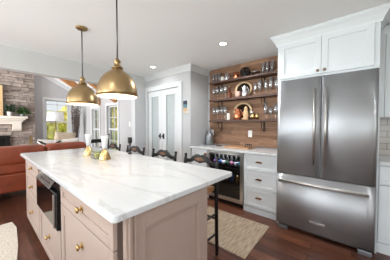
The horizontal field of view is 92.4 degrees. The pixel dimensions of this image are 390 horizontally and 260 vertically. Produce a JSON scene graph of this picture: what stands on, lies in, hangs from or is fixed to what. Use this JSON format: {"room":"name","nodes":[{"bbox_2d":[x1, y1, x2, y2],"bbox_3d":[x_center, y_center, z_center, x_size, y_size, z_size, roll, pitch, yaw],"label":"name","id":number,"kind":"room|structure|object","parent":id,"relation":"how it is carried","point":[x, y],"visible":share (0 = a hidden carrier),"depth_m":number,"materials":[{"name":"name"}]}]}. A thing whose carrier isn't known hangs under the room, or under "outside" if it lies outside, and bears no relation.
{"room":"kitchen","nodes":[
{"label":"kitchen","id":0,"kind":"room"},
{"bbox_2d":[0,70,35,145],"bbox_3d":[-6.516,-0.581,5.320,0.359,3.477,2.977,1,2,40],"label":"wall","id":1,"kind":"structure","parent":0,"point":[18,88],"depth_m":6.07,"materials":[{"name":"stone"}]},
{"bbox_2d":[0,135,9,145],"bbox_3d":[-6.383,0.666,5.373,0.260,0.979,1.520,1,2,40],"label":"fireplace insert","id":2,"kind":"object","parent":1,"relation":"attached to","point":[4,139],"visible":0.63,"depth_m":5.83,"materials":[{"name":"black metal"}]},
{"bbox_2d":[0,116,27,130],"bbox_3d":[-6.191,-0.177,5.233,0.256,0.475,2.250,1,2,40],"label":"mantel","id":3,"kind":"object","parent":1,"relation":"attached to","point":[16,121],"visible":1,"depth_m":5.84,"materials":[{"name":"beige paint"}]},
{"bbox_2d":[0,85,2,115],"bbox_3d":[-6.283,-0.877,5.201,0.040,0.924,1.310,1,2,40],"label":"picture frame","id":4,"kind":"object","parent":3,"relation":"on","point":[1,89],"visible":1,"depth_m":5.66,"materials":[{"name":"brown wood"}]},
{"bbox_2d":[3,103,15,115],"bbox_3d":[-5.632,-0.633,5.691,0.427,0.409,0.250,1,2,40],"label":"potted plant","id":5,"kind":"object","parent":3,"relation":"on","point":[11,108],"visible":0.98,"depth_m":5.70,"materials":[{"name":"green plant"}]},
{"bbox_2d":[0,116,27,121],"bbox_3d":[-6.191,-0.327,5.229,0.256,0.175,2.250,1,2,40],"label":"shelf","id":6,"kind":"object","parent":3,"relation":"attached to","point":[2,118],"depth_m":5.77,"materials":[{"name":"beige paint"}]},
{"bbox_2d":[16,106,31,115],"bbox_3d":[-5.412,-0.604,5.925,0.458,0.340,0.370,1,2,40],"label":"potted plant","id":7,"kind":"object","parent":3,"relation":"on","point":[22,111],"visible":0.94,"depth_m":5.89,"materials":[{"name":"green plant"}]},
{"bbox_2d":[34,75,76,143],"bbox_3d":[-6.833,-0.993,5.331,0.150,4.300,6.100,1,2,40],"label":"wall","id":8,"kind":"structure","parent":0,"point":[43,87],"depth_m":6.75,"materials":[{"name":"grey paint"}]},
{"bbox_2d":[42,76,69,91],"bbox_3d":[-5.663,-2.130,6.537,0.029,1.590,2.699,1,2,40],"label":"trim","id":9,"kind":"structure","parent":8,"relation":"attached to","point":[52,80],"depth_m":7.07,"materials":[{"name":"white paint"}]},
{"bbox_2d":[42,97,71,139],"bbox_3d":[-5.253,-0.306,7.151,0.122,1.800,0.910,1,2,40],"label":"window","id":10,"kind":"structure","parent":8,"relation":"in","point":[44,99],"depth_m":7.06,"materials":[{"name":"white paint"}]},
{"bbox_2d":[53,78,91,88],"bbox_3d":[-4.995,-2.162,3.834,4.850,1.796,6.250,1,2,40],"label":"vault","id":11,"kind":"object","parent":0,"point":[57,79],"depth_m":6.99,"materials":[{"name":"white paint"}]},
{"bbox_2d":[146,71,207,163],"bbox_3d":[-0.458,-0.024,4.277,1.560,2.420,0.680,1,2,40],"label":"wall","id":12,"kind":"structure","parent":0,"point":[194,85],"depth_m":3.64,"materials":[{"name":"grey paint"}]},
{"bbox_2d":[0,44,145,90],"bbox_3d":[-2.978,-0.864,2.381,0.150,4.200,6.800,1,2,40],"label":"beam","id":13,"kind":"structure","parent":12,"relation":"attached to","point":[13,59],"depth_m":3.02,"materials":[{"name":"grey paint"}]},
{"bbox_2d":[60,79,131,152],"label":"wall","id":14,"kind":"structure","parent":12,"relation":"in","point":[125,131],"depth_m":5.85,"materials":[{"name":"grey paint"}]},
{"bbox_2d":[90,105,100,146],"bbox_3d":[-3.403,-0.028,6.495,0.770,1.580,0.122,1,2,40],"label":"window","id":15,"kind":"structure","parent":14,"relation":"attached to","point":[97,121],"depth_m":6.57,"materials":[{"name":"white paint"}]},
{"bbox_2d":[105,101,119,150],"bbox_3d":[-2.486,-0.023,5.713,0.860,1.610,0.122,1,2,40],"label":"window","id":16,"kind":"structure","parent":14,"relation":"attached to","point":[114,137],"depth_m":5.77,"materials":[{"name":"white paint"}]},
{"bbox_2d":[131,90,145,155],"bbox_3d":[-1.309,0.134,4.369,0.150,2.100,0.289,1,2,40],"label":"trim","id":17,"kind":"structure","parent":12,"relation":"attached to","point":[138,104],"depth_m":4.29,"materials":[{"name":"grey paint"}]},
{"bbox_2d":[148,90,161,158],"bbox_3d":[-0.908,0.155,4.220,0.492,2.048,0.086,1,2,40],"label":"door","id":18,"kind":"structure","parent":12,"relation":"in","point":[154,98],"depth_m":4.22,"materials":[{"name":"white paint"}]},
{"bbox_2d":[145,81,181,161],"bbox_3d":[-0.708,0.112,4.032,1.190,2.160,0.021,1,2,40],"label":"trim","id":19,"kind":"structure","parent":12,"relation":"attached to","point":[178,84],"depth_m":3.70,"materials":[{"name":"white paint"}]},
{"bbox_2d":[161,87,177,161],"bbox_3d":[-0.517,0.164,3.887,0.527,2.048,0.086,1,2,40],"label":"door","id":20,"kind":"structure","parent":12,"relation":"in","point":[169,136],"depth_m":3.90,"materials":[{"name":"white paint"}]},
{"bbox_2d":[143,63,209,81],"bbox_3d":[-0.442,-1.176,4.093,1.480,0.105,0.609,1,2,40],"label":"trim","id":21,"kind":"structure","parent":12,"relation":"attached to","point":[188,67],"depth_m":3.73,"materials":[{"name":"white paint"}]},
{"bbox_2d":[183,100,187,112],"bbox_3d":[-0.177,-0.443,3.564,0.110,0.235,0.024,1,2,40],"label":"wall art","id":22,"kind":"object","parent":12,"relation":"attached to","point":[185,103],"visible":1,"depth_m":3.55,"materials":[{"name":"multicoloured paper"}]},
{"bbox_2d":[0,0,389,76],"bbox_3d":[-0.712,-1.182,0.443,6.100,0.100,6.800,1,2,40],"label":"ceiling","id":23,"kind":"structure","parent":0,"point":[162,34],"depth_m":2.15,"materials":[{"name":"white paint"}]},
{"bbox_2d":[66,25,98,105],"bbox_3d":[-1.308,-0.738,2.171,0.326,0.879,0.326,1,2,40],"label":"pendant lamp","id":24,"kind":"object","parent":23,"relation":"hanging from","point":[81,94],"visible":1,"depth_m":2.10,"materials":[{"name":"gold metal"}]},
{"bbox_2d":[96,0,137,98],"bbox_3d":[-0.657,-0.722,1.578,0.326,0.879,0.326,1,2,40],"label":"pendant lamp","id":25,"kind":"object","parent":23,"relation":"hanging from","point":[115,83],"visible":1,"depth_m":1.49,"materials":[{"name":"gold metal"}]},
{"bbox_2d":[218,42,227,45],"bbox_3d":[0.385,-1.186,2.571,0.128,0.005,0.128,1,2,40],"label":"recessed light","id":26,"kind":"object","parent":23,"relation":"in","point":[219,43],"visible":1,"depth_m":2.56,"materials":[{"name":"white paint"}]},
{"bbox_2d":[0,190,389,259],"bbox_3d":[-2.591,1.296,2.044,10.950,0.100,6.900,1,2,40],"label":"floor","id":27,"kind":"structure","parent":0,"point":[277,243],"depth_m":2.07,"materials":[{"name":"brown wood"}]},
{"bbox_2d":[0,222,17,259],"bbox_3d":[-2.167,1.246,1.622,1.560,0.021,1.010,1,2,40],"label":"rug","id":28,"kind":"object","parent":27,"relation":"on","point":[8,231],"visible":1,"depth_m":2.04,"materials":[{"name":"beige fabric"}]},
{"bbox_2d":[29,135,32,144],"bbox_3d":[-5.334,0.647,6.095,0.180,0.979,0.180,1,2,40],"label":"tools","id":29,"kind":"object","parent":27,"relation":"on","point":[30,137],"visible":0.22,"depth_m":6.07,"materials":[{"name":"gold metal"}]},
{"bbox_2d":[26,160,39,239],"bbox_3d":[-1.694,0.794,2.393,0.798,0.884,0.650,1,2,41],"label":"base cabinet","id":30,"kind":"object","parent":27,"relation":"on","point":[33,214],"visible":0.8,"depth_m":2.15,"materials":[{"name":"paint"}]},
{"bbox_2d":[0,141,85,193],"bbox_3d":[-3.541,0.740,3.429,0.950,0.935,2.840,1,2,40],"label":"leather sofa","id":31,"kind":"object","parent":27,"relation":"on","point":[12,165],"visible":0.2,"depth_m":3.25,"materials":[{"name":"orange leather"}]},
{"bbox_2d":[0,144,44,165],"bbox_3d":[-3.212,0.448,3.298,0.290,0.329,0.880,1,2,40],"label":"cushion","id":32,"kind":"object","parent":31,"relation":"on","point":[9,155],"depth_m":3.23,"materials":[{"name":"brown leather"}]},
{"bbox_2d":[37,139,60,145],"bbox_3d":[-3.066,0.396,3.908,0.174,0.430,0.437,1,2,40],"label":"throw pillow","id":33,"kind":"object","parent":31,"relation":"on","point":[43,142],"visible":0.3,"depth_m":3.81,"materials":[{"name":"fabric"}]},
{"bbox_2d":[54,132,75,139],"bbox_3d":[-2.998,0.256,4.293,0.183,0.445,0.439,1,2,40],"label":"throw pillow","id":34,"kind":"object","parent":31,"relation":"on","point":[58,135],"visible":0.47,"depth_m":4.21,"materials":[{"name":"beige fabric"}]},
{"bbox_2d":[44,141,85,150],"bbox_3d":[-2.690,0.428,3.911,0.290,0.336,0.710,1,2,40],"label":"cushion","id":35,"kind":"object","parent":31,"relation":"on","point":[63,145],"depth_m":3.77,"materials":[{"name":"brown leather"}]},
{"bbox_2d":[61,137,78,141],"bbox_3d":[-2.800,0.388,4.220,0.166,0.427,0.378,1,2,40],"label":"throw pillow","id":36,"kind":"object","parent":31,"relation":"on","point":[71,139],"visible":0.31,"depth_m":4.17,"materials":[{"name":"white fabric"}]},
{"bbox_2d":[39,207,61,259],"bbox_3d":[-1.099,0.808,1.878,0.773,0.884,0.650,1,2,41],"label":"base cabinet","id":37,"kind":"object","parent":27,"relation":"on","point":[50,239],"visible":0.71,"depth_m":1.64,"materials":[{"name":"paint"}]},
{"bbox_2d":[36,171,60,230],"bbox_3d":[-1.114,0.564,1.853,0.727,0.370,0.628,1,2,41],"label":"microwave","id":38,"kind":"object","parent":37,"relation":"in","point":[48,190],"visible":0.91,"depth_m":1.52,"materials":[{"name":"silver metal"}]},
{"bbox_2d":[46,112,63,131],"bbox_3d":[-3.798,0.338,5.114,0.396,1.649,0.396,1,2,40],"label":"floor lamp","id":39,"kind":"object","parent":27,"relation":"on","point":[51,116],"visible":0.59,"depth_m":4.95,"materials":[{"name":"white fabric"}]},
{"bbox_2d":[71,105,81,137],"bbox_3d":[-4.336,0.024,6.874,0.445,2.184,0.353,1,2,40],"label":"curtain","id":40,"kind":"object","parent":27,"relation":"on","point":[75,120],"visible":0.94,"depth_m":6.80,"materials":[{"name":"fabric"}]},
{"bbox_2d":[60,185,122,259],"bbox_3d":[-0.489,0.822,1.350,0.837,0.884,0.650,1,2,41],"label":"base cabinet","id":41,"kind":"object","parent":27,"relation":"on","point":[85,234],"visible":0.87,"depth_m":1.07,"materials":[{"name":"paint"}]},
{"bbox_2d":[20,147,231,223],"bbox_3d":[-1.019,0.343,2.015,2.660,0.036,0.990,1,2,41],"label":"countertop","id":42,"kind":"structure","parent":41,"relation":"on","point":[125,186],"depth_m":1.35,"materials":[{"name":"white stone"}]},
{"bbox_2d":[83,134,92,155],"bbox_3d":[-1.317,0.184,2.315,0.124,0.265,0.124,1,2,40],"label":"candle holder","id":43,"kind":"object","parent":42,"relation":"on","point":[87,152],"visible":0.94,"depth_m":2.29,"materials":[{"name":"gold metal"}]},
{"bbox_2d":[91,150,101,158],"bbox_3d":[-1.108,0.281,2.139,0.120,0.082,0.120,1,2,40],"label":"glass dish","id":44,"kind":"object","parent":42,"relation":"on","point":[93,155],"visible":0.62,"depth_m":2.11,"materials":[{"name":"clear glass"}]},
{"bbox_2d":[99,135,110,160],"bbox_3d":[-0.983,0.192,2.037,0.124,0.265,0.124,1,2,40],"label":"candle holder","id":45,"kind":"object","parent":42,"relation":"on","point":[104,155],"visible":1,"depth_m":2.01,"materials":[{"name":"gold metal"}]},
{"bbox_2d":[128,137,131,153],"bbox_3d":[-0.853,0.206,2.453,0.058,0.215,0.058,1,2,40],"label":"goblet","id":46,"kind":"object","parent":42,"relation":"on","point":[129,138],"visible":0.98,"depth_m":2.44,"materials":[{"name":"black paint"}]},
{"bbox_2d":[91,134,109,147],"bbox_3d":[-2.104,0.638,3.949,0.460,1.115,0.440,1,2,40],"label":"dining chair","id":47,"kind":"object","parent":27,"relation":"on","point":[92,140],"visible":0.19,"depth_m":3.78,"materials":[{"name":"black paint"}]},
{"bbox_2d":[107,142,120,150],"bbox_3d":[-1.550,0.725,3.106,0.493,0.986,0.460,1,2,40],"label":"bar stool","id":48,"kind":"object","parent":27,"relation":"on","point":[112,145],"visible":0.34,"depth_m":3.21,"materials":[{"name":"black paint"}]},
{"bbox_2d":[126,145,144,154],"bbox_3d":[-1.032,0.737,2.665,0.493,0.986,0.460,1,2,40],"label":"bar stool","id":49,"kind":"object","parent":27,"relation":"on","point":[133,148],"visible":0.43,"depth_m":2.76,"materials":[{"name":"black paint"}]},
{"bbox_2d":[152,148,176,160],"bbox_3d":[-0.533,0.748,2.241,0.493,0.986,0.460,1,2,40],"label":"bar stool","id":50,"kind":"object","parent":27,"relation":"on","point":[163,153],"visible":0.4,"depth_m":2.35,"materials":[{"name":"black paint"}]},
{"bbox_2d":[123,187,206,259],"bbox_3d":[-1.036,0.808,1.879,2.469,0.884,0.607,1,2,41],"label":"island end panel","id":51,"kind":"object","parent":27,"relation":"on","point":[176,229],"visible":0.47,"depth_m":1.07,"materials":[{"name":"paint"}]},
{"bbox_2d":[192,148,208,197],"bbox_3d":[0.227,0.768,3.602,0.381,0.871,0.564,1,2,40],"label":"base cabinet","id":52,"kind":"object","parent":27,"relation":"on","point":[194,150],"visible":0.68,"depth_m":3.39,"materials":[{"name":"white paint"}]},
{"bbox_2d":[184,153,219,254],"bbox_3d":[-0.076,0.758,1.852,0.493,0.986,0.460,1,2,40],"label":"bar stool","id":53,"kind":"object","parent":27,"relation":"on","point":[198,158],"visible":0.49,"depth_m":1.86,"materials":[{"name":"black paint"}]},
{"bbox_2d":[207,150,243,207],"bbox_3d":[0.627,0.779,3.245,0.681,0.867,0.579,1,2,40],"label":"beverage cooler","id":54,"kind":"object","parent":27,"relation":"on","point":[232,193],"visible":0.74,"depth_m":3.19,"materials":[{"name":"black paint"}]},
{"bbox_2d":[221,155,224,165],"bbox_3d":[0.486,0.510,3.199,0.069,0.200,0.069,1,2,40],"label":"bottle","id":55,"kind":"object","parent":54,"relation":"in","point":[223,157],"visible":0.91,"depth_m":3.17,"materials":[{"name":"clear glass"}]},
{"bbox_2d":[209,195,242,207],"bbox_3d":[0.519,1.179,3.129,0.681,0.073,0.040,1,2,40],"label":"grille","id":56,"kind":"object","parent":54,"relation":"attached to","point":[212,197],"depth_m":3.08,"materials":[{"name":"metal"}]},
{"bbox_2d":[226,155,229,166],"bbox_3d":[0.549,0.512,3.146,0.069,0.200,0.069,1,2,40],"label":"bottle","id":57,"kind":"object","parent":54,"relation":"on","point":[227,158],"visible":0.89,"depth_m":3.12,"materials":[{"name":"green glass"}]},
{"bbox_2d":[230,156,233,166],"bbox_3d":[0.611,0.513,3.093,0.069,0.200,0.069,1,2,40],"label":"bottle","id":58,"kind":"object","parent":54,"relation":"in","point":[231,159],"visible":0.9,"depth_m":3.07,"materials":[{"name":"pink glass"}]},
{"bbox_2d":[234,156,238,167],"bbox_3d":[0.673,0.514,3.040,0.069,0.200,0.069,1,2,40],"label":"bottle","id":59,"kind":"object","parent":54,"relation":"in","point":[236,163],"visible":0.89,"depth_m":3.02,"materials":[{"name":"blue glass"}]},
{"bbox_2d":[236,175,239,182],"bbox_3d":[0.691,0.786,3.012,0.062,0.119,0.062,1,2,40],"label":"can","id":60,"kind":"object","parent":54,"relation":"on","point":[237,176],"visible":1,"depth_m":2.99,"materials":[{"name":"gold metal"}]},
{"bbox_2d":[207,206,268,258],"bbox_3d":[-0.099,1.222,2.760,2.115,0.008,0.785,1,2,40],"label":"jute rug","id":61,"kind":"object","parent":27,"relation":"on","point":[238,235],"visible":0.37,"depth_m":2.25,"materials":[{"name":"beige wicker"}]},
{"bbox_2d":[243,153,276,219],"bbox_3d":[1.089,0.787,2.880,0.486,0.871,0.544,1,2,40],"label":"base cabinet","id":62,"kind":"object","parent":27,"relation":"on","point":[260,171],"visible":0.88,"depth_m":2.67,"materials":[{"name":"white paint"}]},
{"bbox_2d":[190,144,276,156],"bbox_3d":[0.680,0.324,3.205,1.570,0.032,0.557,1,2,40],"label":"countertop","id":63,"kind":"structure","parent":62,"relation":"on","point":[256,151],"depth_m":3.00,"materials":[{"name":"white stone"}]},
{"bbox_2d":[205,129,212,144],"bbox_3d":[0.280,0.132,3.706,0.166,0.324,0.163,1,2,40],"label":"jug","id":64,"kind":"object","parent":63,"relation":"on","point":[208,136],"visible":0.98,"depth_m":3.64,"materials":[{"name":"silver metal"}]},
{"bbox_2d":[223,145,254,149],"bbox_3d":[0.759,0.295,3.223,0.470,0.022,0.280,1,2,40],"label":"cutting board","id":65,"kind":"object","parent":63,"relation":"on","point":[228,146],"visible":0.97,"depth_m":3.15,"materials":[{"name":"brown wood"}]},
{"bbox_2d":[276,68,378,257],"bbox_3d":[1.584,0.319,2.311,0.914,1.837,0.742,1,2,40],"label":"refrigerator","id":66,"kind":"object","parent":27,"relation":"on","point":[327,125],"visible":1,"depth_m":2.00,"materials":[{"name":"silver metal"}]},
{"bbox_2d":[270,3,389,252],"bbox_3d":[1.602,0.028,2.337,1.094,2.417,0.680,1,2,40],"label":"tall cabinet","id":67,"kind":"object","parent":27,"relation":"on","point":[351,42],"visible":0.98,"depth_m":2.01,"materials":[{"name":"white paint"}]},
{"bbox_2d":[376,165,389,255],"bbox_3d":[2.254,0.800,1.902,0.604,0.897,0.572,1,2,40],"label":"base cabinet","id":68,"kind":"object","parent":27,"relation":"on","point":[383,208],"visible":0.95,"depth_m":1.88,"materials":[{"name":"white paint"}]},
{"bbox_2d":[379,155,389,165],"bbox_3d":[2.711,0.343,1.501,1.804,0.035,0.565,1,2,40],"label":"countertop","id":69,"kind":"structure","parent":68,"relation":"on","point":[383,160],"depth_m":1.92,"materials":[{"name":"white stone"}]},
{"bbox_2d":[208,73,276,148],"bbox_3d":[2.047,0.023,2.514,4.540,2.420,0.120,1,2,40],"label":"wall","id":70,"kind":"structure","parent":0,"point":[209,73],"depth_m":3.90,"materials":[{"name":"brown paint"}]},
{"bbox_2d":[210,55,277,147],"bbox_3d":[0.889,-0.459,3.390,1.513,1.494,0.025,1,2,40],"label":"boards","id":71,"kind":"object","parent":70,"relation":"attached to","point":[258,137],"visible":0.48,"depth_m":3.32,"materials":[{"name":"brown wood"}]},
{"bbox_2d":[209,119,276,131],"bbox_3d":[0.857,-0.077,3.286,1.375,0.205,0.188,1,2,40],"label":"shelf","id":72,"kind":"object","parent":71,"relation":"attached to","point":[249,120],"visible":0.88,"depth_m":3.15,"materials":[{"name":"brown wood"}]},
{"bbox_2d":[234,109,242,119],"bbox_3d":[0.756,-0.279,3.304,0.124,0.196,0.138,0,2,-11],"label":"pitcher","id":73,"kind":"object","parent":72,"relation":"on","point":[237,115],"visible":1,"depth_m":3.27,"materials":[{"name":"orange metal"}]},
{"bbox_2d":[234,102,251,119],"bbox_3d":[0.856,-0.342,3.359,0.353,0.310,0.054,1,2,40],"label":"round tray","id":74,"kind":"object","parent":72,"relation":"on","point":[242,105],"visible":0.59,"depth_m":3.36,"materials":[{"name":"beige wood"}]},
{"bbox_2d":[243,106,248,119],"bbox_3d":[0.873,-0.295,3.210,0.092,0.234,0.091,1,2,40],"label":"pepper mill","id":75,"kind":"object","parent":72,"relation":"on","point":[245,113],"visible":1,"depth_m":3.18,"materials":[{"name":"brown wood"}]},
{"bbox_2d":[209,70,277,92],"bbox_3d":[0.857,-0.810,3.267,1.375,0.205,0.188,1,2,40],"label":"shelf","id":76,"kind":"object","parent":71,"relation":"attached to","point":[271,73],"visible":0.77,"depth_m":3.18,"materials":[{"name":"brown wood"}]},
{"bbox_2d":[233,72,239,77],"bbox_3d":[0.745,-0.976,3.364,0.114,0.120,0.100,0,2,11],"label":"mug","id":77,"kind":"object","parent":76,"relation":"on","point":[235,74],"visible":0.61,"depth_m":3.32,"materials":[{"name":"orange metal"}]},
{"bbox_2d":[240,67,249,76],"bbox_3d":[0.871,-1.003,3.251,0.178,0.178,0.170,1,2,40],"label":"ornament","id":78,"kind":"object","parent":76,"relation":"on","point":[244,72],"visible":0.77,"depth_m":3.21,"materials":[{"name":"black metal"}]},
{"bbox_2d":[250,71,260,74],"bbox_3d":[1.016,-0.937,3.130,0.174,0.055,0.174,1,2,40],"label":"bowl","id":79,"kind":"object","parent":76,"relation":"on","point":[252,72],"visible":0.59,"depth_m":3.07,"materials":[{"name":"ceramic"}]},
{"bbox_2d":[209,93,277,110],"bbox_3d":[0.857,-0.472,3.276,1.375,0.205,0.188,1,2,40],"label":"shelf","id":80,"kind":"object","parent":71,"relation":"attached to","point":[261,96],"visible":0.74,"depth_m":3.20,"materials":[{"name":"brown wood"}]},
{"bbox_2d":[227,86,231,97],"bbox_3d":[0.635,-0.700,3.460,0.100,0.240,0.100,1,2,40],"label":"decanter","id":81,"kind":"object","parent":80,"relation":"on","point":[229,93],"visible":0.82,"depth_m":3.42,"materials":[{"name":"brown glass"}]},
{"bbox_2d":[235,91,240,96],"bbox_3d":[0.755,-0.626,3.301,0.096,0.100,0.096,1,2,40],"label":"cup","id":82,"kind":"object","parent":80,"relation":"on","point":[237,93],"visible":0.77,"depth_m":3.26,"materials":[{"name":"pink ceramic"}]},
{"bbox_2d":[235,81,251,96],"bbox_3d":[0.864,-0.723,3.342,0.324,0.284,0.052,1,2,40],"label":"round tray","id":83,"kind":"object","parent":80,"relation":"on","point":[238,87],"visible":0.63,"depth_m":3.35,"materials":[{"name":"beige wood"}]},
{"bbox_2d":[241,85,248,95],"bbox_3d":[0.858,-0.668,3.212,0.107,0.190,0.107,0,2,-5],"label":"pitcher","id":84,"kind":"object","parent":80,"relation":"on","point":[244,88],"visible":0.91,"depth_m":3.18,"materials":[{"name":"white ceramic"}]},
{"bbox_2d":[379,25,389,117],"bbox_3d":[2.409,-0.644,1.927,0.750,1.015,0.248,1,2,40],"label":"upper cabinet","id":85,"kind":"object","parent":70,"relation":"attached to","point":[385,33],"visible":0.76,"depth_m":2.07,"materials":[{"name":"white paint"}]},
{"bbox_2d":[379,118,389,155],"bbox_3d":[2.927,0.062,1.677,1.894,0.514,0.013,1,2,40],"label":"wall tile","id":86,"kind":"structure","parent":70,"relation":"attached to","point":[384,132],"depth_m":2.23,"materials":[{"name":"white tile"}]},
{"label":"outside","id":87,"kind":"structure","parent":0,"visible":0},
{"bbox_3d":[-1.588,1.132,19.773,52.000,0.480,52.000,1,2,40],"label":"ground","id":88,"kind":"structure","parent":87,"visible":0},
{"bbox_2d":[47,110,66,139],"bbox_3d":[-10.943,-0.240,12.633,4.232,2.688,4.103,1,2,40],"label":"tree","id":89,"kind":"object","parent":88,"relation":"on","point":[62,127],"visible":0.15,"depth_m":12.32,"materials":[{"name":"green plant"}]},
{"bbox_2d":[54,106,66,117],"bbox_3d":[-12.318,-0.898,19.513,4.880,3.625,5.082,1,2,40],"label":"tree","id":90,"kind":"object","parent":88,"relation":"on","point":[64,108],"visible":0.02,"depth_m":18.04,"materials":[{"name":"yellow plant"}]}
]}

